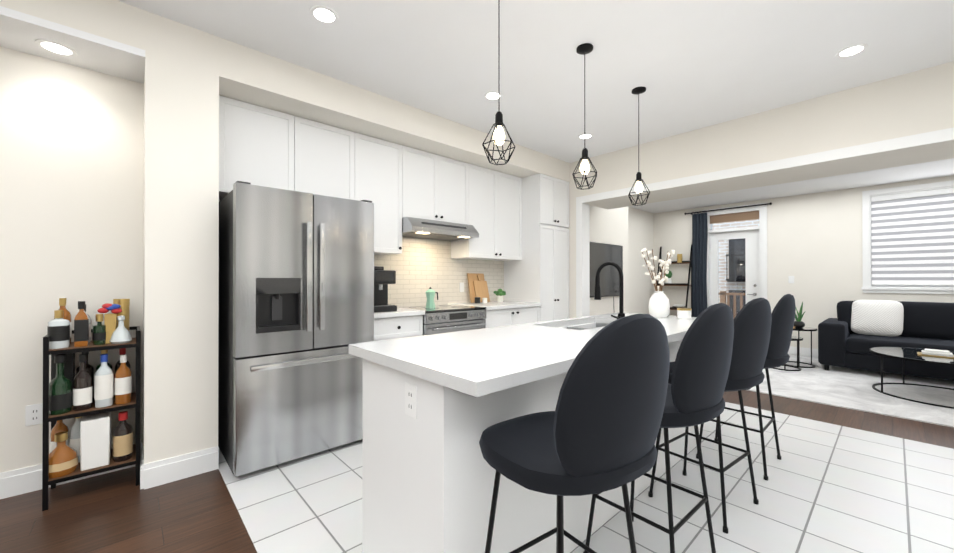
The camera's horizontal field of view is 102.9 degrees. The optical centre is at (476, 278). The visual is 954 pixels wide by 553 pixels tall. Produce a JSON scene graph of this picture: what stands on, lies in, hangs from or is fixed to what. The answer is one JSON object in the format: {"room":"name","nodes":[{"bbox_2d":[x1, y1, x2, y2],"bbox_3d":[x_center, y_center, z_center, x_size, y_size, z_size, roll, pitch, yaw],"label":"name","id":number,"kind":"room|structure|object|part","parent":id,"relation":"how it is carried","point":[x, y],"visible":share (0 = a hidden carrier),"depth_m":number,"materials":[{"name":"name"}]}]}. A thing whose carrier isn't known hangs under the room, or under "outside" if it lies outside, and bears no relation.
{"room":"kitchen","nodes":[
{"label":"kitchen","id":0,"kind":"room"},
{"bbox_2d":[0,46,143,472],"bbox_3d":[-3.124,-0.170,1.851,2.245,2.750,0.340,0,0,-42],"label":"wall","id":1,"kind":"structure","parent":0,"point":[71,184],"depth_m":2.23,"materials":[{"name":"paint"}]},
{"bbox_2d":[25,403,42,425],"bbox_3d":[-2.517,0.776,2.165,0.072,0.116,0.008,0,0,-42],"label":"outlet","id":2,"kind":"object","parent":1,"relation":"attached to","point":[34,414],"visible":0.79,"depth_m":2.16,"materials":[{"name":"white plastic"}]},
{"bbox_2d":[0,6,144,83],"bbox_3d":[-2.875,-1.296,1.582,2.245,0.040,0.400,0,0,-42],"label":"ceiling","id":3,"kind":"structure","parent":0,"point":[21,32],"depth_m":2.09,"materials":[{"name":"paint"}]},
{"bbox_2d":[35,39,77,56],"bbox_3d":[-2.322,-1.271,2.099,0.160,0.006,0.160,0,0,-42],"label":"recessed light","id":4,"kind":"object","parent":3,"relation":"attached to","point":[55,47],"visible":1,"depth_m":2.09,"materials":[{"name":"white plastic"}]},
{"bbox_2d":[0,0,145,49],"bbox_3d":[-2.875,-1.431,1.582,2.245,0.230,0.400,0,0,-42],"label":"wall","id":5,"kind":"structure","parent":0,"point":[118,21],"depth_m":2.05,"materials":[{"name":"paint"}]},
{"bbox_2d":[0,466,256,552],"bbox_3d":[-1.659,1.221,-0.539,4.000,0.050,5.600,0,0,-42],"label":"floor","id":6,"kind":"structure","parent":0,"point":[119,511],"depth_m":1.91,"materials":[{"name":"brown wood"}]},
{"bbox_2d":[42,298,140,510],"bbox_3d":[-2.211,0.659,2.206,0.383,1.094,0.302,0,0,-42],"label":"bar shelf","id":7,"kind":"object","parent":6,"relation":"on","point":[97,398],"visible":1,"depth_m":2.13,"materials":[{"name":"black metal"}]},
{"bbox_2d":[143,11,218,463],"bbox_3d":[-2.029,-0.168,2.579,0.355,2.750,0.740,0,0,-42],"label":"wall","id":8,"kind":"structure","parent":0,"point":[180,237],"depth_m":2.30,"materials":[{"name":"paint"}]},
{"bbox_2d":[219,95,358,200],"bbox_3d":[-1.558,-0.949,3.123,1.010,0.676,0.326,0,0,-42],"label":"upper cabinet","id":9,"kind":"object","parent":8,"relation":"attached to","point":[260,146],"depth_m":2.96,"materials":[{"name":"white wood"}]},
{"bbox_2d":[359,134,402,254],"bbox_3d":[-1.007,-0.762,3.624,0.480,1.046,0.326,0,0,-42],"label":"upper cabinet","id":10,"kind":"object","parent":0,"relation":"attached to","point":[380,161],"depth_m":3.54,"materials":[{"name":"white wood"}]},
{"bbox_2d":[219,37,569,181],"bbox_3d":[-0.415,-1.413,3.971,3.900,0.250,0.620,0,0,-42],"label":"bulkhead","id":11,"kind":"object","parent":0,"point":[253,76],"visible":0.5,"depth_m":3.11,"materials":[{"name":"paint"}]},
{"bbox_2d":[403,146,470,224],"bbox_3d":[-0.515,-0.936,4.073,0.850,0.696,0.326,0,0,-42],"label":"upper cabinet","id":12,"kind":"object","parent":0,"relation":"attached to","point":[435,187],"depth_m":3.93,"materials":[{"name":"white wood"}]},
{"bbox_2d":[402,217,478,240],"bbox_3d":[-0.455,-0.511,4.005,0.844,0.148,0.488,0,0,-42],"label":"range hood","id":13,"kind":"object","parent":12,"relation":"attached to","point":[412,227],"visible":0.9,"depth_m":3.83,"materials":[{"name":"silver metal"}]},
{"bbox_2d":[447,164,522,262],"bbox_3d":[0.132,-0.759,4.661,0.900,1.046,0.326,0,0,-42],"label":"upper cabinet","id":14,"kind":"object","parent":0,"relation":"attached to","point":[517,251],"depth_m":4.51,"materials":[{"name":"white wood"}]},
{"bbox_2d":[118,0,953,162],"bbox_3d":[0.023,-1.598,1.003,8.550,0.100,5.600,0,0,-42],"label":"ceiling","id":15,"kind":"structure","parent":0,"point":[690,65],"depth_m":2.60,"materials":[{"name":"paint"}]},
{"bbox_2d":[310,5,338,24],"bbox_3d":[-0.893,-1.540,2.224,0.160,0.006,0.160,0,0,-42],"label":"recessed light","id":16,"kind":"object","parent":15,"relation":"in","point":[323,14],"visible":1,"depth_m":2.22,"materials":[{"name":"white plastic"}]},
{"bbox_2d":[484,91,502,100],"bbox_3d":[0.137,-1.537,3.203,0.160,0.006,0.160,0,0,-42],"label":"recessed light","id":17,"kind":"object","parent":15,"relation":"in","point":[491,95],"visible":0.94,"depth_m":3.19,"materials":[{"name":"white plastic"}]},
{"bbox_2d":[482,0,514,164],"bbox_3d":[0.115,-1.076,1.992,0.158,0.937,0.181,0,0,-42],"label":"pendant light","id":18,"kind":"object","parent":15,"relation":"hanging from","point":[498,136],"visible":1,"depth_m":1.98,"materials":[{"name":"black metal"}]},
{"bbox_3d":[0.115,-0.750,1.990,0.064,0.107,0.064,0,0,-42],"label":"bulb","id":19,"kind":"part","parent":18,"relation":"part of","materials":[{"name":"white glass"}]},
{"bbox_2d":[572,43,596,189],"bbox_3d":[0.722,-1.074,2.544,0.158,0.937,0.181,0,0,-42],"label":"pendant light","id":20,"kind":"object","parent":15,"relation":"hanging from","point":[584,48],"visible":1,"depth_m":2.53,"materials":[{"name":"black metal"}]},
{"bbox_3d":[0.722,-0.748,2.542,0.064,0.107,0.064,0,0,-42],"label":"bulb","id":21,"kind":"part","parent":20,"relation":"part of","materials":[{"name":"white glass"}]},
{"bbox_2d":[578,133,592,138],"bbox_3d":[1.170,-1.534,4.103,0.160,0.006,0.160,0,0,-42],"label":"recessed light","id":22,"kind":"object","parent":15,"relation":"in","point":[587,135],"visible":0.92,"depth_m":4.10,"materials":[{"name":"white plastic"}]},
{"bbox_2d":[628,86,649,205],"bbox_3d":[1.321,-1.072,3.103,0.158,0.937,0.181,0,0,-42],"label":"pendant light","id":23,"kind":"object","parent":15,"relation":"hanging from","point":[639,179],"visible":1,"depth_m":3.09,"materials":[{"name":"black metal"}]},
{"bbox_3d":[1.321,-0.746,3.102,0.064,0.107,0.064,0,0,-42],"label":"bulb","id":24,"kind":"part","parent":23,"relation":"part of","materials":[{"name":"white glass"}]},
{"bbox_2d":[835,43,867,57],"bbox_3d":[2.535,-1.539,2.574,0.160,0.006,0.160,0,0,-42],"label":"recessed light","id":25,"kind":"object","parent":15,"relation":"in","point":[851,50],"visible":1,"depth_m":2.56,"materials":[{"name":"white plastic"}]},
{"bbox_2d":[568,160,581,317],"bbox_3d":[1.103,-0.158,5.308,0.150,2.750,0.920,0,0,-42],"label":"wall","id":26,"kind":"structure","parent":0,"point":[574,192],"depth_m":5.02,"materials":[{"name":"paint"}]},
{"bbox_2d":[576,127,953,316],"bbox_3d":[3.188,0.073,3.388,0.680,2.275,4.875,0,0,-42],"label":"door frame","id":27,"kind":"structure","parent":26,"relation":"attached to","point":[583,255],"depth_m":3.79,"materials":[{"name":"white wood"}]},
{"bbox_2d":[218,402,953,552],"bbox_3d":[1.261,1.231,2.120,3.900,0.050,5.600,0,0,-42],"label":"floor","id":28,"kind":"structure","parent":0,"point":[828,488],"depth_m":2.08,"materials":[{"name":"white tile"}]},
{"bbox_2d":[218,181,373,476],"bbox_3d":[-1.367,0.313,2.842,0.890,1.790,0.918,0,0,-42],"label":"fridge","id":29,"kind":"object","parent":28,"relation":"on","point":[296,295],"visible":0.85,"depth_m":2.48,"materials":[{"name":"metal"}]},
{"bbox_2d":[374,315,422,340],"bbox_3d":[-0.894,0.771,3.526,0.522,0.879,0.616,0,0,-42],"label":"base cabinet","id":30,"kind":"object","parent":28,"relation":"on","point":[406,326],"depth_m":3.31,"materials":[{"name":"white wood"}]},
{"bbox_2d":[374,308,424,318],"bbox_3d":[-0.881,0.310,3.514,0.523,0.040,0.652,0,0,-42],"label":"countertop","id":31,"kind":"structure","parent":30,"relation":"on","point":[400,311],"depth_m":3.28,"materials":[{"name":"white stone"}]},
{"bbox_2d":[374,266,396,311],"bbox_3d":[-0.931,0.089,3.441,0.230,0.400,0.420,0,0,-42],"label":"coffee machine","id":32,"kind":"object","parent":31,"relation":"on","point":[383,278],"visible":0.52,"depth_m":3.34,"materials":[{"name":"black plastic"}]},
{"bbox_2d":[397,304,485,335],"bbox_3d":[-0.382,0.754,3.919,0.756,0.916,0.690,0,0,-42],"label":"range","id":33,"kind":"object","parent":28,"relation":"on","point":[442,318],"visible":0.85,"depth_m":3.69,"materials":[{"name":"silver metal"}]},
{"bbox_2d":[426,287,437,307],"bbox_3d":[-0.448,0.191,3.814,0.147,0.209,0.100,0,0,-42],"label":"moka pot","id":34,"kind":"object","parent":33,"relation":"on","point":[430,295],"visible":0.98,"depth_m":3.77,"materials":[{"name":"green metal"}]},
{"bbox_2d":[486,307,538,327],"bbox_3d":[0.214,0.775,4.534,0.941,0.879,0.616,0,0,-42],"label":"base cabinet","id":35,"kind":"object","parent":28,"relation":"on","point":[513,315],"depth_m":4.29,"materials":[{"name":"white wood"}]},
{"bbox_2d":[447,299,542,310],"bbox_3d":[0.225,0.314,4.522,0.942,0.040,0.652,0,0,-42],"label":"countertop","id":36,"kind":"structure","parent":35,"relation":"on","point":[494,305],"depth_m":4.33,"materials":[{"name":"white stone"}]},
{"bbox_2d":[467,273,489,302],"bbox_3d":[0.020,0.116,4.661,0.280,0.355,0.126,0,0,-42],"label":"cutting boards","id":37,"kind":"object","parent":36,"relation":"on","point":[477,284],"visible":0.88,"depth_m":4.64,"materials":[{"name":"brown wood"}]},
{"bbox_2d":[475,297,482,302],"bbox_3d":[0.006,0.258,4.497,0.068,0.070,0.068,0,0,33],"label":"jar","id":38,"kind":"object","parent":36,"relation":"on","point":[477,300],"depth_m":4.47,"materials":[{"name":"black plastic"}]},
{"bbox_2d":[493,289,505,301],"bbox_3d":[0.288,0.209,4.734,0.163,0.170,0.154,0,0,-42],"label":"potted plant","id":39,"kind":"object","parent":36,"relation":"on","point":[499,293],"visible":1,"depth_m":4.69,"materials":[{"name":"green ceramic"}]},
{"bbox_2d":[362,340,698,552],"bbox_3d":[0.566,0.766,2.199,2.345,0.879,0.570,0,0,-42],"label":"kitchen island","id":40,"kind":"object","parent":28,"relation":"on","point":[435,406],"depth_m":1.39,"materials":[{"name":"white"}]},
{"bbox_2d":[349,312,696,399],"bbox_3d":[0.618,0.306,2.147,2.420,0.040,0.820,0,0,-42],"label":"island countertop","id":41,"kind":"structure","parent":40,"relation":"on","point":[476,363],"depth_m":1.46,"materials":[{"name":"white stone"}]},
{"bbox_2d":[549,320,614,327],"bbox_3d":[0.720,0.432,2.466,0.744,0.234,0.369,0,0,-42],"label":"sink","id":42,"kind":"object","parent":41,"relation":"in","point":[584,323],"depth_m":2.73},
{"bbox_2d":[594,262,624,318],"bbox_3d":[0.802,0.090,2.351,0.129,0.392,0.209,0,0,-42],"label":"faucet","id":43,"kind":"object","parent":41,"relation":"on","point":[597,296],"visible":0.9,"depth_m":2.34,"materials":[{"name":"black metal"}]},
{"bbox_2d":[640,248,674,317],"bbox_3d":[1.343,0.033,2.812,0.379,0.508,0.182,0,0,-42],"label":"vase","id":44,"kind":"object","parent":41,"relation":"on","point":[659,305],"visible":1,"depth_m":2.79,"materials":[{"name":"white ceramic"}]},
{"bbox_2d":[677,308,691,318],"bbox_3d":[1.496,0.251,2.743,0.093,0.072,0.093,0,0,-42],"label":"candle jar","id":45,"kind":"object","parent":41,"relation":"on","point":[683,313],"visible":1,"depth_m":2.71,"materials":[{"name":"white ceramic"}]},
{"bbox_2d":[503,173,568,321],"bbox_3d":[0.790,-0.032,5.061,0.615,2.496,0.616,0,0,-42],"label":"tall cabinet","id":46,"kind":"object","parent":28,"relation":"on","point":[542,276],"depth_m":4.79,"materials":[{"name":"white wood"}]},
{"bbox_2d":[479,314,669,552],"bbox_3d":[0.273,0.646,1.163,0.487,1.112,0.534,0,0,-42],"label":"stool","id":47,"kind":"object","parent":28,"relation":"on","point":[596,431],"visible":1,"depth_m":0.94,"materials":[{"name":"black fabric"}]},
{"bbox_2d":[583,303,733,552],"bbox_3d":[0.759,0.648,1.604,0.470,1.112,0.530,0,0,-42],"label":"stool","id":48,"kind":"object","parent":28,"relation":"on","point":[696,386],"visible":0.62,"depth_m":1.37,"materials":[{"name":"black fabric"}]},
{"bbox_2d":[648,298,771,533],"bbox_3d":[1.243,0.650,2.046,0.484,1.112,0.533,0,0,-42],"label":"stool","id":49,"kind":"object","parent":28,"relation":"on","point":[752,326],"visible":0.71,"depth_m":1.82,"materials":[{"name":"black fabric"}]},
{"bbox_2d":[696,294,795,480],"bbox_3d":[1.772,0.651,2.527,0.470,1.112,0.530,0,0,-42],"label":"stool","id":50,"kind":"object","parent":28,"relation":"on","point":[783,317],"visible":0.56,"depth_m":2.29,"materials":[{"name":"black fabric"}]},
{"bbox_2d":[590,205,628,315],"bbox_3d":[1.652,-0.045,5.929,1.500,2.530,0.740,0,0,-42],"label":"wall","id":51,"kind":"structure","parent":0,"point":[608,226],"depth_m":5.79,"materials":[{"name":"paint"}]},
{"bbox_2d":[590,242,622,300],"bbox_3d":[1.906,0.196,5.628,0.970,1.414,0.047,0,0,-42],"label":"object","id":52,"kind":"structure","parent":51,"relation":"attached to","point":[601,253],"depth_m":5.60,"materials":[{"name":"black"}]},
{"bbox_2d":[628,207,653,313],"bbox_3d":[2.754,-0.041,7.170,1.800,2.530,0.390,0,0,-42],"label":"wall","id":53,"kind":"structure","parent":0,"point":[640,238],"depth_m":7.21,"materials":[{"name":"paint"}]},
{"bbox_2d":[582,61,953,208],"bbox_3d":[2.903,-1.258,3.706,0.650,0.560,5.720,0,0,-42],"label":"beam","id":54,"kind":"structure","parent":0,"point":[915,102],"depth_m":3.38,"materials":[{"name":"paint"}]},
{"bbox_2d":[629,159,953,212],"bbox_3d":[4.293,-1.364,4.890,3.000,0.100,5.600,0,0,-42],"label":"ceiling","id":55,"kind":"structure","parent":0,"point":[935,169],"depth_m":5.43,"materials":[{"name":"paint"}]},
{"bbox_2d":[654,175,953,348],"bbox_3d":[5.288,-0.046,5.872,0.200,2.530,5.720,0,0,-42],"label":"wall","id":56,"kind":"structure","parent":0,"point":[814,244],"depth_m":5.88,"materials":[{"name":"paint"}]},
{"bbox_2d":[684,202,771,214],"bbox_3d":[4.360,-1.213,6.669,0.104,0.040,1.320,0,0,-42],"label":"curtain rod","id":57,"kind":"object","parent":56,"relation":"attached to","point":[767,204],"visible":1,"depth_m":6.61,"materials":[{"name":"black metal"}]},
{"bbox_2d":[691,213,707,316],"bbox_3d":[4.064,0.011,6.942,0.056,2.400,0.270,0,0,-42],"label":"panel","id":58,"kind":"object","parent":57,"relation":"hanging from","point":[699,261],"visible":0.75,"depth_m":6.95,"materials":[{"name":"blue fabric"}]},
{"bbox_2d":[702,203,766,307],"bbox_3d":[4.535,-0.013,6.688,0.216,2.470,0.960,0,0,-42],"label":"door frame","id":59,"kind":"structure","parent":56,"relation":"attached to","point":[762,226],"depth_m":6.36,"materials":[{"name":"white wood"}]},
{"bbox_2d":[710,211,759,316],"bbox_3d":[4.517,0.032,6.672,0.103,2.350,0.750,0,0,-42],"label":"patio door","id":60,"kind":"structure","parent":56,"relation":"in","point":[751,264],"depth_m":6.61,"materials":[{"name":"white wood"}]},
{"bbox_2d":[788,276,793,282],"bbox_3d":[4.995,0.020,6.038,0.009,0.116,0.072,0,0,-42],"label":"light switch","id":61,"kind":"object","parent":56,"relation":"attached to","point":[790,279],"visible":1,"depth_m":6.04,"materials":[{"name":"white plastic"}]},
{"bbox_2d":[862,180,953,293],"bbox_3d":[6.234,-0.524,4.809,0.235,1.450,1.920,0,0,-42],"label":"living room window","id":62,"kind":"structure","parent":56,"relation":"in","point":[912,239],"depth_m":5.14,"materials":[{"name":"white"}]},
{"bbox_2d":[723,390,953,448],"bbox_3d":[4.053,1.240,4.662,3.650,0.050,5.600,0,0,-42],"label":"floor","id":63,"kind":"structure","parent":0,"point":[930,433],"depth_m":3.28,"materials":[{"name":"brown wood"}]},
{"bbox_2d":[655,245,692,316],"bbox_3d":[3.648,0.299,7.137,0.503,1.856,0.584,0,0,-42],"label":"ladder shelf","id":64,"kind":"object","parent":63,"relation":"on","point":[669,276],"visible":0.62,"depth_m":7.09,"materials":[{"name":"black metal"}]},
{"bbox_2d":[747,355,953,427],"bbox_3d":[4.903,1.207,4.003,2.780,0.012,3.280,0,0,-42],"label":"rug","id":65,"kind":"object","parent":63,"relation":"on","point":[845,387],"visible":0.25,"depth_m":4.07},
{"bbox_2d":[773,336,802,370],"bbox_3d":[4.127,0.995,5.109,0.392,0.417,0.392,0,0,-42],"label":"side table","id":66,"kind":"object","parent":65,"relation":"on","point":[795,338],"visible":0.38,"depth_m":4.99,"materials":[{"name":"black metal"}]},
{"bbox_2d":[786,302,816,367],"bbox_3d":[4.468,0.760,5.299,0.412,0.890,0.412,0,0,-42],"label":"side table","id":67,"kind":"object","parent":65,"relation":"on","point":[799,324],"visible":0.69,"depth_m":5.26,"materials":[{"name":"black metal"}]},
{"bbox_2d":[793,302,805,327],"bbox_3d":[4.453,0.501,5.308,0.208,0.372,0.208,0,0,-42],"label":"table plant","id":68,"kind":"object","parent":67,"relation":"on","point":[798,323],"depth_m":5.29,"materials":[{"name":"green plant"}]},
{"bbox_2d":[818,300,953,380],"bbox_3d":[5.691,0.741,4.424,1.010,0.920,2.480,0,0,-42],"label":"sofa","id":69,"kind":"object","parent":65,"relation":"on","point":[852,333],"visible":1,"depth_m":4.78,"materials":[{"name":"black fabric"}]},
{"bbox_2d":[837,301,853,331],"bbox_3d":[5.156,0.517,5.169,0.258,0.421,0.380,0,0,-42],"label":"pillow","id":70,"kind":"object","parent":69,"relation":"on","point":[845,309],"depth_m":5.17,"materials":[{"name":"black fabric"}]},
{"bbox_2d":[851,300,903,335],"bbox_3d":[5.217,0.511,4.968,0.210,0.456,0.480,0,0,-42],"label":"pillow","id":71,"kind":"object","parent":69,"relation":"on","point":[868,317],"depth_m":4.92,"materials":[{"name":"white fabric"}]},
{"bbox_2d":[870,347,953,408],"bbox_3d":[4.705,0.963,3.850,1.012,0.472,1.012,0,0,-42],"label":"coffee table","id":72,"kind":"object","parent":65,"relation":"on","point":[935,356],"visible":1,"depth_m":3.88,"materials":[{"name":"black metal"}]},
{"bbox_2d":[917,349,953,357],"bbox_3d":[4.679,0.754,3.821,0.200,0.054,0.330,0,0,-42],"label":"book","id":73,"kind":"object","parent":72,"relation":"on","point":[926,352],"depth_m":3.81,"materials":[{"name":"white paper"}]},
{"bbox_3d":[3.058,-0.177,-0.107,11.550,2.750,0.120,0,0,-42],"label":"wall","id":74,"kind":"structure","parent":0,"visible":0},
{"bbox_2d":[0,464,134,498],"bbox_3d":[-3.004,1.134,1.715,2.245,0.140,0.016,0,0,-42],"label":"baseboard","id":75,"kind":"structure","parent":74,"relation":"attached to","point":[20,481],"depth_m":2.13,"materials":[{"name":"white"}]},
{"bbox_2d":[140,442,144,489],"bbox_3d":[-2.036,1.136,2.306,0.016,0.140,0.386,0,0,-42],"label":"baseboard","id":76,"kind":"structure","parent":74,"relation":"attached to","point":[142,466],"depth_m":2.18,"materials":[{"name":"white"}]},
{"bbox_2d":[145,446,218,488],"bbox_3d":[-1.768,1.136,2.300,0.340,0.140,0.016,0,0,-42],"label":"baseboard","id":77,"kind":"structure","parent":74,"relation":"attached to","point":[168,470],"depth_m":2.28,"materials":[{"name":"white"}]},
{"bbox_2d":[788,346,817,357],"bbox_3d":[5.959,1.146,4.971,0.016,0.140,3.490,0,0,-42],"label":"baseboard","id":78,"kind":"structure","parent":74,"relation":"attached to","point":[806,352],"depth_m":5.91,"materials":[{"name":"white"}]},
{"label":"outside","id":79,"kind":"structure","parent":0,"visible":0},
{"bbox_2d":[712,219,758,314],"bbox_3d":[7.515,-1.274,7.553,0.350,7.000,10.000,0,0,-42],"label":"brick wall","id":80,"kind":"structure","parent":79,"point":[728,271],"depth_m":9.01,"materials":[{"name":"white"}]},
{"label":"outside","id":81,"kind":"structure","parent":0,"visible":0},
{"bbox_2d":[718,291,745,318],"bbox_3d":[6.446,0.892,6.572,2.440,1.260,8.000,0,0,-42],"label":"railing","id":82,"kind":"object","parent":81,"point":[723,296],"depth_m":7.84,"materials":[{"name":"brown wood"}]}
]}

